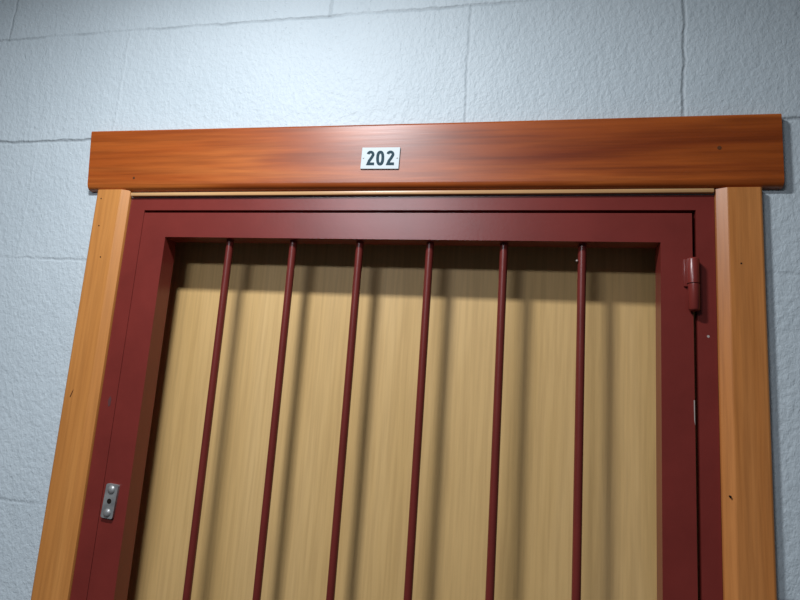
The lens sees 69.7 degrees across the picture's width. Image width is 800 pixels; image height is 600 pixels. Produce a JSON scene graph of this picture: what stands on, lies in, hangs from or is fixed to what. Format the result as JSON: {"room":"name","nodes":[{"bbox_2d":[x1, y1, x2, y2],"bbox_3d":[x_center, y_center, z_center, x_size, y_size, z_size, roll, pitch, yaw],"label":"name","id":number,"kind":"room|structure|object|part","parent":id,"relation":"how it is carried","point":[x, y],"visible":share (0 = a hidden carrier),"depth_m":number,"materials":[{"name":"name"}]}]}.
{"room":"apartment building corridor","nodes":[
{"label":"apartment building corridor","id":0,"kind":"room"},
{"bbox_2d":[0,0,799,599],"bbox_3d":[-0.046,0.569,0.787,4.400,2.670,0.156,2,-10,12],"label":"wall","id":1,"kind":"structure","parent":0,"point":[70,70],"depth_m":0.88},
{"bbox_2d":[127,242,656,599],"bbox_3d":[-0.067,0.887,0.742,0.784,2.014,0.038,2,-10,12],"label":"door","id":2,"kind":"structure","parent":1,"relation":"in","point":[535,516],"depth_m":0.84,"materials":[{"name":"brown wood"}]},
{"bbox_2d":[70,195,722,599],"bbox_3d":[-0.071,0.871,0.721,0.853,2.050,0.130,2,-10,12],"label":"frame","id":3,"kind":"object","parent":1,"relation":"attached to","point":[708,490],"visible":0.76,"depth_m":0.79,"materials":[{"name":"red paint"}]},
{"bbox_3d":[-0.472,0.857,0.808,0.032,2.050,0.130,2,-10,12],"label":"frame post","id":4,"kind":"part","parent":3,"relation":"part of","materials":[{"name":"red paint"}]},
{"bbox_2d":[87,213,699,599],"bbox_3d":[-0.080,0.867,0.664,0.805,2.014,0.044,2,-10,12],"label":"security gate","id":5,"kind":"object","parent":3,"relation":"attached to","point":[677,272],"visible":1,"depth_m":0.79,"materials":[{"name":"red metal"}]},
{"bbox_3d":[-0.420,0.291,0.832,0.022,0.048,0.004,2,-10,12],"label":"latch plate","id":6,"kind":"part","parent":5,"relation":"part of","materials":[{"name":"metal"}]},
{"bbox_3d":[-0.013,-0.103,0.835,0.799,0.039,0.030,2,-10,12],"label":"rail","id":7,"kind":"part","parent":5,"relation":"part of","materials":[{"name":"red metal"}]},
{"bbox_3d":[0.330,0.885,0.634,0.032,2.050,0.130,2,-10,12],"label":"frame post","id":8,"kind":"part","parent":3,"relation":"part of","materials":[{"name":"red metal"}]},
{"bbox_2d":[31,114,783,599],"bbox_3d":[-0.086,0.803,0.665,1.017,2.163,0.012,2,-10,12],"label":"door frame","id":9,"kind":"structure","parent":1,"relation":"attached to","point":[713,151],"depth_m":0.80,"materials":[{"name":"orange wood"}]},
{"bbox_2d":[360,147,400,168],"bbox_3d":[-0.028,-0.205,0.830,0.058,0.034,0.003,2,-10,12],"label":"number plate","id":10,"kind":"object","parent":9,"relation":"attached to","point":[378,157],"visible":1,"depth_m":0.83,"materials":[{"name":"white ceramic"}]}
]}

